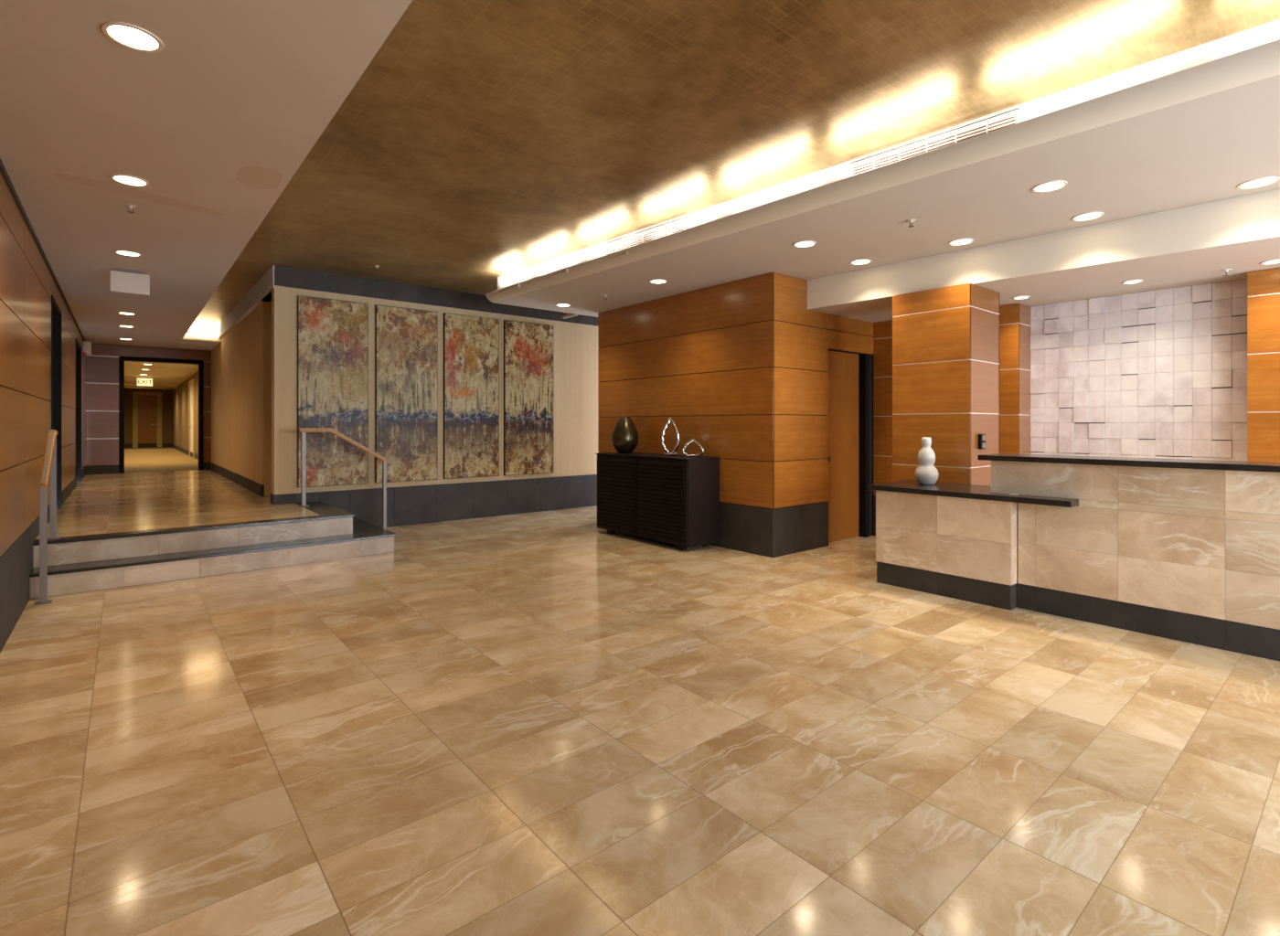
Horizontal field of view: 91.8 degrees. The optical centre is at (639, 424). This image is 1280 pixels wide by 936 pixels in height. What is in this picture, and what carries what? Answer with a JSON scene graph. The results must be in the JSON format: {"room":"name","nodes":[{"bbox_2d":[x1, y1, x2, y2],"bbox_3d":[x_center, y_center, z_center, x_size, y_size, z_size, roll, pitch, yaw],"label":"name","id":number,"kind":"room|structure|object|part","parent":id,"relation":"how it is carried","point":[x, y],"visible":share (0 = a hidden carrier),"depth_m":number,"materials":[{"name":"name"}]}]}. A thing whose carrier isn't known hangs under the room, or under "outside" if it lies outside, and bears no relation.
{"room":"lobby","nodes":[
{"label":"lobby","id":0,"kind":"room"},
{"bbox_2d":[0,158,85,653],"bbox_3d":[-5.112,-0.350,5.048,0.212,3.600,19.500,0,0,-40],"label":"wall","id":1,"kind":"structure","parent":0,"point":[28,282],"depth_m":4.84,"materials":[{"name":"brown wood"}]},
{"bbox_3d":[-5.043,-1.643,5.105,0.032,0.045,19.500,0,0,-40],"label":"cornice","id":2,"kind":"part","parent":1,"relation":"part of","materials":[{"name":"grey wood"}]},
{"bbox_2d":[50,294,61,506],"bbox_3d":[-6.869,-0.198,7.164,0.198,2.425,1.300,0,0,-40],"label":"door","id":3,"kind":"structure","parent":1,"relation":"in","point":[56,312],"depth_m":7.66,"materials":[{"name":"black"}]},
{"bbox_2d":[74,338,81,487],"bbox_3d":[-9.747,-0.198,10.623,0.198,2.425,1.600,0,0,-40],"label":"door","id":4,"kind":"structure","parent":1,"relation":"in","point":[78,375],"depth_m":11.24,"materials":[{"name":"black"}]},
{"bbox_2d":[82,341,91,355],"bbox_3d":[-10.561,-1.450,11.838,0.118,0.280,0.190,0,0,-40],"label":"lamp","id":5,"kind":"object","parent":1,"relation":"attached to","point":[87,346],"visible":1,"depth_m":11.84,"materials":[{"name":"beige plastic"}]},
{"bbox_2d":[85,342,211,474],"bbox_3d":[-10.452,-0.350,13.416,2.707,3.600,0.204,0,0,-40],"label":"wall","id":6,"kind":"structure","parent":0,"point":[101,367],"depth_m":12.84,"materials":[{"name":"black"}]},
{"bbox_2d":[118,355,203,473],"bbox_3d":[-10.372,-0.207,13.466,1.440,2.445,0.230,0,0,-40],"label":"door frame","id":7,"kind":"structure","parent":6,"relation":"in","point":[122,359],"depth_m":13.31,"materials":[{"name":"black"}]},
{"bbox_2d":[124,384,176,447],"bbox_3d":[-20.899,-0.160,26.321,1.980,2.820,3.200,0,0,-40],"label":"wall","id":8,"kind":"structure","parent":0,"point":[166,392],"depth_m":27.31,"materials":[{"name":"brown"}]},
{"bbox_2d":[132,391,161,447],"bbox_3d":[-21.750,-0.214,27.375,1.020,2.459,0.090,0,0,-40],"label":"door","id":9,"kind":"structure","parent":8,"relation":"in","point":[146,406],"depth_m":27.38,"materials":[{"name":"brown wood"}]},
{"bbox_2d":[124,447,198,472],"bbox_3d":[-16.022,1.133,20.459,1.980,0.235,18.050,0,0,-40],"label":"floor","id":10,"kind":"structure","parent":0,"point":[155,459],"depth_m":17.65,"materials":[{"name":"beige carpet"}]},
{"bbox_2d":[124,361,198,389],"bbox_3d":[-16.134,-1.720,20.594,1.980,0.300,18.100,0,0,-40],"label":"ceiling","id":11,"kind":"structure","parent":0,"point":[162,374],"depth_m":18.68,"materials":[{"name":"beige paint"}]},
{"bbox_2d":[137,376,152,385],"bbox_3d":[-16.229,-1.420,20.317,0.400,0.300,0.064,0,0,-40],"label":"exit sign","id":12,"kind":"object","parent":11,"relation":"hanging from","point":[144,381],"visible":1,"depth_m":20.30,"materials":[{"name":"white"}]},
{"bbox_2d":[35,469,319,539],"bbox_3d":[-7.438,1.232,9.786,2.297,0.434,9.340,0,0,-40],"label":"floor","id":13,"kind":"structure","parent":0,"point":[126,502],"depth_m":7.82,"materials":[{"name":"beige stone"}]},
{"bbox_2d":[171,371,198,459],"bbox_3d":[-15.349,-0.160,21.117,0.144,2.820,17.900,0,0,-40],"label":"wall","id":14,"kind":"structure","parent":0,"point":[180,396],"depth_m":22.65,"materials":[{"name":"beige paint"}]},
{"bbox_2d":[188,378,195,458],"bbox_3d":[-14.045,-0.190,19.405,0.090,2.409,1.760,0,0,-40],"label":"door","id":15,"kind":"structure","parent":14,"relation":"in","point":[192,383],"depth_m":19.38,"materials":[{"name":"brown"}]},
{"bbox_2d":[0,0,412,351],"bbox_3d":[-4.096,-1.918,5.777,2.707,0.504,19.720,0,0,-40],"label":"ceiling","id":16,"kind":"structure","parent":0,"point":[218,122],"depth_m":3.48,"materials":[{"name":"white paint"}]},
{"bbox_2d":[117,311,135,315],"bbox_3d":[-7.684,-1.663,9.282,0.210,0.006,0.210,0,0,-40],"label":"recessed light","id":17,"kind":"object","parent":16,"relation":"in","point":[122,313],"visible":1,"depth_m":9.26,"materials":[{"name":"beige"}]},
{"bbox_2d":[114,250,141,256],"bbox_3d":[-4.972,-1.663,6.023,0.210,0.006,0.210,0,0,-40],"label":"recessed light","id":18,"kind":"object","parent":16,"relation":"in","point":[122,252],"visible":1,"depth_m":6.03,"materials":[{"name":"beige"}]},
{"bbox_2d":[109,173,149,186],"bbox_3d":[-3.476,-1.663,4.224,0.210,0.006,0.210,0,0,-40],"label":"recessed light","id":19,"kind":"object","parent":16,"relation":"in","point":[130,180],"visible":1,"depth_m":4.22,"materials":[{"name":"beige"}]},
{"bbox_2d":[109,268,149,295],"bbox_3d":[-5.501,-1.541,6.689,0.330,0.250,0.060,0,0,-40],"label":"exit sign","id":20,"kind":"object","parent":16,"relation":"hanging from","point":[124,281],"visible":1,"depth_m":6.67,"materials":[{"name":"beige plastic"}]},
{"bbox_3d":[-5.501,-1.651,6.689,0.180,0.030,0.060,0,0,-40],"label":"mounting plate","id":21,"kind":"part","parent":20,"relation":"part of","materials":[{"name":"silver metal"}]},
{"bbox_2d":[125,203,137,213],"bbox_3d":[-3.871,-1.639,4.715,0.068,0.052,0.068,0,0,-40],"label":"sprinkler head","id":22,"kind":"object","parent":16,"relation":"attached to","point":[127,205],"visible":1,"depth_m":4.71},
{"bbox_2d":[100,21,163,53],"bbox_3d":[-2.177,-1.663,2.663,0.210,0.006,0.210,0,0,-40],"label":"recessed light","id":23,"kind":"object","parent":16,"relation":"in","point":[130,36],"visible":1,"depth_m":2.66,"materials":[{"name":"beige"}]},
{"bbox_2d":[29,501,395,598],"bbox_3d":[-4.502,1.231,6.792,2.981,0.436,1.840,0,0,-40],"label":"steps","id":24,"kind":"structure","parent":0,"point":[76,564],"depth_m":6.03,"materials":[{"name":"stone"}]},
{"bbox_2d":[33,429,61,605],"bbox_3d":[-5.042,0.747,5.287,0.103,1.404,0.742,0,0,-38],"label":"handrail","id":25,"kind":"object","parent":24,"relation":"on","point":[49,462],"visible":1,"depth_m":5.05,"materials":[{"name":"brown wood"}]},
{"bbox_3d":[-4.846,1.445,5.035,0.100,0.010,0.100,0,0,-40],"label":"plate","id":26,"kind":"part","parent":25,"relation":"part of","materials":[{"name":"silver metal"}]},
{"bbox_3d":[-4.846,0.954,5.035,0.044,0.977,0.044,0,0,-40],"label":"post","id":27,"kind":"part","parent":25,"relation":"part of","materials":[{"name":"silver metal"}]},
{"bbox_3d":[-5.046,0.285,5.293,0.050,0.460,0.729,0,0,-38],"label":"wooden rail","id":28,"kind":"part","parent":25,"relation":"part of","materials":[{"name":"brown wood"}]},
{"bbox_3d":[-5.208,0.530,5.501,0.044,0.950,0.044,0,0,-40],"label":"post","id":29,"kind":"part","parent":25,"relation":"part of","materials":[{"name":"silver metal"}]},
{"bbox_2d":[298,427,388,530],"bbox_3d":[-3.806,0.747,8.021,1.080,1.404,0.100,0,0,-40],"label":"handrail","id":30,"kind":"object","parent":24,"relation":"on","point":[304,431],"visible":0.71,"depth_m":7.96,"materials":[{"name":"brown metal"}]},
{"bbox_3d":[-4.182,0.530,7.708,0.044,0.950,0.044,0,0,-40],"label":"post","id":31,"kind":"part","parent":30,"relation":"part of","materials":[{"name":"silver metal"}]},
{"bbox_3d":[-3.807,0.286,8.020,1.068,0.462,0.048,0,0,-40],"label":"wooden rail","id":32,"kind":"part","parent":30,"relation":"part of","materials":[{"name":"brown wood"}]},
{"bbox_3d":[-3.433,0.954,8.331,0.044,0.977,0.044,0,0,-40],"label":"post","id":33,"kind":"part","parent":30,"relation":"part of","materials":[{"name":"silver metal"}]},
{"bbox_2d":[210,301,271,496],"bbox_3d":[-7.391,-0.142,11.412,0.264,3.185,6.800,0,0,-40],"label":"wall","id":34,"kind":"structure","parent":0,"point":[238,360],"depth_m":10.28,"materials":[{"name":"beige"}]},
{"bbox_2d":[218,265,598,527],"bbox_3d":[-3.930,-0.350,12.345,6.850,3.600,5.994,0,0,-40],"label":"wall","id":35,"kind":"structure","parent":0,"point":[572,483],"depth_m":9.26,"materials":[{"name":"beige paint"}]},
{"bbox_2d":[186,331,219,335],"bbox_3d":[-8.555,-1.786,12.135,0.550,0.028,0.028,0,0,-40],"label":"fluorescent tube","id":36,"kind":"object","parent":35,"relation":"attached to","point":[186,332],"visible":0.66,"depth_m":12.14,"materials":[{"name":"white"}]},
{"bbox_2d":[297,295,368,487],"bbox_3d":[-4.095,-0.427,8.295,0.863,2.483,0.045,0,0,-40],"label":"painting","id":37,"kind":"object","parent":35,"relation":"attached to","point":[333,335],"visible":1,"depth_m":8.26,"materials":[{"name":"paint"}]},
{"bbox_2d":[375,304,437,482],"bbox_3d":[-3.346,-0.427,8.918,0.873,2.483,0.045,0,0,-40],"label":"painting","id":38,"kind":"object","parent":35,"relation":"attached to","point":[406,338],"visible":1,"depth_m":8.88,"materials":[{"name":"paint"}]},
{"bbox_2d":[443,312,499,479],"bbox_3d":[-2.589,-0.427,9.548,0.885,2.483,0.045,0,0,-40],"label":"painting","id":39,"kind":"object","parent":35,"relation":"attached to","point":[471,344],"visible":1,"depth_m":9.52,"materials":[{"name":"paint"}]},
{"bbox_2d":[503,320,553,475],"bbox_3d":[-1.820,-0.427,10.188,0.898,2.483,0.045,0,0,-40],"label":"painting","id":40,"kind":"object","parent":35,"relation":"attached to","point":[528,346],"visible":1,"depth_m":10.15,"materials":[{"name":"paint"}]},
{"bbox_2d":[0,505,1279,935],"bbox_3d":[0.842,1.550,4.929,9.200,0.200,12.100,0,0,-40],"label":"floor","id":41,"kind":"structure","parent":0,"point":[552,722],"depth_m":2.69,"materials":[{"name":"beige tile"}]},
{"bbox_2d":[595,452,719,550],"bbox_3d":[0.170,0.916,7.839,0.541,1.067,1.769,0,0,-40],"label":"sideboard","id":42,"kind":"object","parent":41,"relation":"on","point":[675,500],"visible":0.98,"depth_m":7.36,"materials":[{"name":"brown wood"}]},
{"bbox_3d":[-0.302,0.899,8.017,0.011,0.958,0.864,0,0,-40],"label":"door","id":43,"kind":"part","parent":42,"relation":"part of","materials":[{"name":"brown wood"}]},
{"bbox_2d":[611,416,639,453],"bbox_3d":[-0.199,0.138,8.290,0.368,0.490,0.368,0,0,-40],"label":"vase","id":44,"kind":"object","parent":42,"relation":"on","point":[624,435],"visible":1,"depth_m":8.16,"materials":[{"name":"black ceramic"}]},
{"bbox_3d":[0.259,0.899,7.343,0.011,0.958,0.864,0,0,-40],"label":"door","id":45,"kind":"part","parent":42,"relation":"part of","materials":[{"name":"brown wood"}]},
{"bbox_2d":[661,417,680,456],"bbox_3d":[0.377,0.146,7.599,0.240,0.472,0.122,0,0,9],"label":"sculpture","id":46,"kind":"object","parent":42,"relation":"on","point":[670,421],"visible":1,"depth_m":7.56,"materials":[{"name":"silver metal"}]},
{"bbox_2d":[682,438,704,457],"bbox_3d":[0.628,0.274,7.313,0.270,0.217,0.109,0,0,9],"label":"sculpture","id":47,"kind":"object","parent":42,"relation":"on","point":[691,441],"visible":1,"depth_m":7.28,"materials":[{"name":"silver metal"}]},
{"bbox_2d":[875,490,1018,610],"bbox_3d":[2.806,1.026,5.492,0.720,0.847,1.130,0,0,-40],"label":"reception desk","id":48,"kind":"object","parent":41,"relation":"on","point":[966,549],"depth_m":5.19,"materials":[{"name":"beige stone"}]},
{"bbox_2d":[867,480,1077,507],"bbox_3d":[2.910,0.578,5.346,0.788,0.045,1.593,0,0,-40],"label":"countertop","id":49,"kind":"structure","parent":48,"relation":"on","point":[909,486],"depth_m":5.22,"materials":[{"name":"black stone"}]},
{"bbox_2d":[914,437,938,484],"bbox_3d":[2.657,0.337,5.750,0.204,0.435,0.204,0,0,-40],"label":"vase","id":50,"kind":"object","parent":49,"relation":"on","point":[925,473],"visible":1,"depth_m":5.69,"materials":[{"name":"grey ceramic"}]},
{"bbox_2d":[990,460,1279,661],"bbox_3d":[4.098,0.871,3.838,0.350,1.157,3.457,0,0,-40],"label":"reception desk","id":51,"kind":"object","parent":41,"relation":"on","point":[1192,556],"depth_m":4.25,"materials":[{"name":"beige stone"}]},
{"bbox_2d":[977,453,1279,472],"bbox_3d":[4.078,0.269,3.855,0.480,0.042,3.550,0,0,-40],"label":"countertop","id":52,"kind":"structure","parent":51,"relation":"on","point":[1182,464],"depth_m":4.31,"materials":[{"name":"black stone"}]},
{"bbox_2d":[597,272,873,557],"bbox_3d":[1.509,-0.108,8.914,2.876,3.116,3.260,0,0,-40],"label":"wall","id":53,"kind":"structure","parent":0,"point":[740,368],"depth_m":7.27,"materials":[{"name":"brown wood"}]},
{"bbox_2d":[826,350,869,543],"bbox_3d":[2.537,0.270,7.816,0.940,2.360,0.235,0,0,-40],"label":"door","id":54,"kind":"structure","parent":53,"relation":"in","point":[848,374],"depth_m":7.89,"materials":[{"name":"brown wood"}]},
{"bbox_3d":[2.860,0.270,8.085,0.100,2.360,0.235,0,0,-40],"label":"frame","id":55,"kind":"part","parent":54,"relation":"part of","materials":[{"name":"black"}]},
{"bbox_2d":[807,189,1279,309],"bbox_3d":[4.345,-1.497,4.565,0.012,0.336,7.073,0,0,-43],"label":"soffit","id":56,"kind":"structure","parent":53,"relation":"attached to","point":[1253,217],"depth_m":5.26,"materials":[{"name":"beige paint"}]},
{"bbox_2d":[194,0,1279,323],"bbox_3d":[-0.339,-2.098,7.654,7.530,0.145,17.800,0,0,-40],"label":"ceiling","id":57,"kind":"structure","parent":0,"point":[482,142],"depth_m":3.90,"materials":[{"name":"brown paint"}]},
{"bbox_2d":[562,312,577,319],"bbox_3d":[-1.081,-1.845,9.582,0.044,0.360,0.387,0,0,-40],"label":"exit sign","id":58,"kind":"object","parent":57,"relation":"hanging from","point":[564,314],"visible":0.27,"depth_m":9.61,"materials":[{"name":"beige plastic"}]},
{"bbox_2d":[485,19,1279,317],"bbox_3d":[3.075,-1.845,5.811,4.640,0.359,10.600,0,0,-40],"label":"ceiling","id":59,"kind":"structure","parent":0,"point":[1189,127],"depth_m":4.46,"materials":[{"name":"beige paint"}]},
{"bbox_2d":[491,281,520,296],"bbox_3d":[-1.735,-1.760,8.053,0.060,0.069,0.740,0,0,-40],"label":"ceiling vent","id":60,"kind":"object","parent":59,"relation":"attached to","point":[516,285],"visible":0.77,"depth_m":7.92,"materials":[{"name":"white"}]},
{"bbox_2d":[538,266,568,281],"bbox_3d":[-1.101,-1.760,7.371,0.060,0.069,0.920,0,0,-40],"label":"ceiling vent","id":61,"kind":"object","parent":59,"relation":"attached to","point":[564,271],"visible":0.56,"depth_m":7.13,"materials":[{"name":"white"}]},
{"bbox_2d":[555,303,570,307],"bbox_3d":[-1.069,-1.663,8.633,0.210,0.006,0.210,0,0,-40],"label":"recessed light","id":62,"kind":"object","parent":59,"relation":"in","point":[558,304],"visible":1,"depth_m":8.61,"materials":[{"name":"beige"}]},
{"bbox_2d":[604,247,628,260],"bbox_3d":[-0.406,-1.760,6.622,0.060,0.069,0.920,0,0,-40],"label":"ceiling vent","id":63,"kind":"object","parent":59,"relation":"attached to","point":[624,252],"visible":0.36,"depth_m":6.34,"materials":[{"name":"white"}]},
{"bbox_2d":[605,217,686,255],"bbox_3d":[0.033,-1.920,6.401,0.018,0.140,1.200,0,0,-44],"label":"ceiling vent","id":64,"kind":"object","parent":59,"relation":"in","point":[680,225],"visible":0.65,"depth_m":6.36,"materials":[{"name":"beige plastic"}]},
{"bbox_2d":[649,278,667,283],"bbox_3d":[0.213,-1.663,7.202,0.210,0.006,0.210,0,0,-40],"label":"recessed light","id":65,"kind":"object","parent":59,"relation":"in","point":[656,281],"visible":1,"depth_m":7.18,"materials":[{"name":"beige"}]},
{"bbox_2d":[792,240,816,247],"bbox_3d":[1.518,-1.663,5.712,0.210,0.006,0.210,0,0,-40],"label":"recessed light","id":66,"kind":"object","parent":59,"relation":"in","point":[804,243],"visible":1,"depth_m":5.71,"materials":[{"name":"beige"}]},
{"bbox_2d":[850,258,871,265],"bbox_3d":[2.257,-1.663,6.340,0.210,0.006,0.210,0,0,-40],"label":"recessed light","id":67,"kind":"object","parent":59,"relation":"in","point":[861,261],"visible":1,"depth_m":6.33,"materials":[{"name":"beige"}]},
{"bbox_2d":[906,219,916,227],"bbox_3d":[2.210,-1.639,5.052,0.068,0.052,0.068,0,0,-40],"label":"sprinkler head","id":68,"kind":"object","parent":59,"relation":"attached to","point":[908,220],"visible":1,"depth_m":5.04},
{"bbox_2d":[849,108,1020,177],"bbox_3d":[2.004,-1.920,4.327,0.018,0.140,1.150,0,0,-43],"label":"ceiling vent","id":69,"kind":"object","parent":59,"relation":"in","point":[1013,117],"visible":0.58,"depth_m":4.28,"materials":[{"name":"beige plastic"}]},
{"bbox_2d":[948,238,973,245],"bbox_3d":[2.925,-1.663,5.647,0.210,0.006,0.210,0,0,-40],"label":"recessed light","id":70,"kind":"object","parent":59,"relation":"in","point":[960,241],"visible":1,"depth_m":5.64,"materials":[{"name":"beige"}]},
{"bbox_2d":[1031,180,1067,192],"bbox_3d":[2.861,-1.663,4.332,0.210,0.006,0.210,0,0,-40],"label":"recessed light","id":71,"kind":"object","parent":59,"relation":"in","point":[1050,186],"visible":1,"depth_m":4.33,"materials":[{"name":"beige"}]},
{"bbox_2d":[1071,212,1104,221],"bbox_3d":[3.579,-1.663,4.955,0.210,0.006,0.210,0,0,-40],"label":"recessed light","id":72,"kind":"object","parent":59,"relation":"in","point":[1089,216],"visible":1,"depth_m":4.95,"materials":[{"name":"beige"}]},
{"bbox_2d":[1237,176,1279,189],"bbox_3d":[4.254,-1.663,4.268,0.210,0.006,0.210,0,0,-40],"label":"recessed light","id":73,"kind":"object","parent":59,"relation":"in","point":[1263,181],"visible":1,"depth_m":4.26,"materials":[{"name":"beige"}]},
{"bbox_2d":[892,282,999,485],"bbox_3d":[3.104,0.060,6.303,0.704,2.779,0.760,0,0,-40],"label":"wall column","id":74,"kind":"structure","parent":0,"point":[945,340],"depth_m":6.03,"materials":[{"name":"orange wood"}]},
{"bbox_2d":[978,434,985,449],"bbox_3d":[3.272,0.163,5.925,0.110,0.145,0.036,0,0,-40],"label":"intercom","id":75,"kind":"object","parent":74,"relation":"attached to","point":[981,437],"visible":1,"depth_m":5.90,"materials":[{"name":"black plastic"}]},
{"bbox_2d":[807,236,1279,322],"bbox_3d":[5.090,-1.498,5.186,2.340,0.337,7.061,0,0,-40],"label":"ceiling","id":76,"kind":"structure","parent":0,"point":[1201,266],"depth_m":5.60,"materials":[{"name":"white paint"}]},
{"bbox_2d":[1012,296,1030,299],"bbox_3d":[3.980,-1.326,6.473,0.160,0.006,0.160,0,0,-40],"label":"recessed light","id":77,"kind":"object","parent":76,"relation":"in","point":[1017,297],"visible":1,"depth_m":6.47,"materials":[{"name":"beige"}]},
{"bbox_2d":[1121,279,1143,284],"bbox_3d":[4.575,-1.326,5.758,0.160,0.006,0.160,0,0,-40],"label":"recessed light","id":78,"kind":"object","parent":76,"relation":"in","point":[1131,281],"visible":1,"depth_m":5.76,"materials":[{"name":"beige"}]},
{"bbox_2d":[1221,268,1231,276],"bbox_3d":[5.024,-1.302,5.312,0.068,0.052,0.068,0,0,-40],"label":"sprinkler head","id":79,"kind":"object","parent":76,"relation":"attached to","point":[1224,270],"visible":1,"depth_m":5.30},
{"bbox_2d":[1259,258,1279,265],"bbox_3d":[5.164,-1.326,5.051,0.160,0.006,0.160,0,0,-40],"label":"recessed light","id":80,"kind":"object","parent":76,"relation":"in","point":[1272,261],"visible":1,"depth_m":5.06,"materials":[{"name":"beige"}]},
{"bbox_2d":[872,267,1279,536],"bbox_3d":[5.532,0.060,5.698,0.806,2.779,6.883,0,0,-40],"label":"wall","id":81,"kind":"structure","parent":0,"point":[1192,372],"depth_m":6.23,"materials":[{"name":"white"}]},
{"bbox_3d":[-4.794,-0.157,9.271,1.511,3.215,0.214,0,0,-40],"label":"wall niche","id":82,"kind":"object","parent":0,"visible":0},
{"bbox_2d":[264,314,271,496],"bbox_3d":[-4.908,-0.270,8.996,0.938,2.560,0.089,0,0,-40],"label":"wall","id":83,"kind":"structure","parent":82,"relation":"attached to","point":[267,317],"depth_m":8.73,"materials":[{"name":"beige paint"}]}
]}

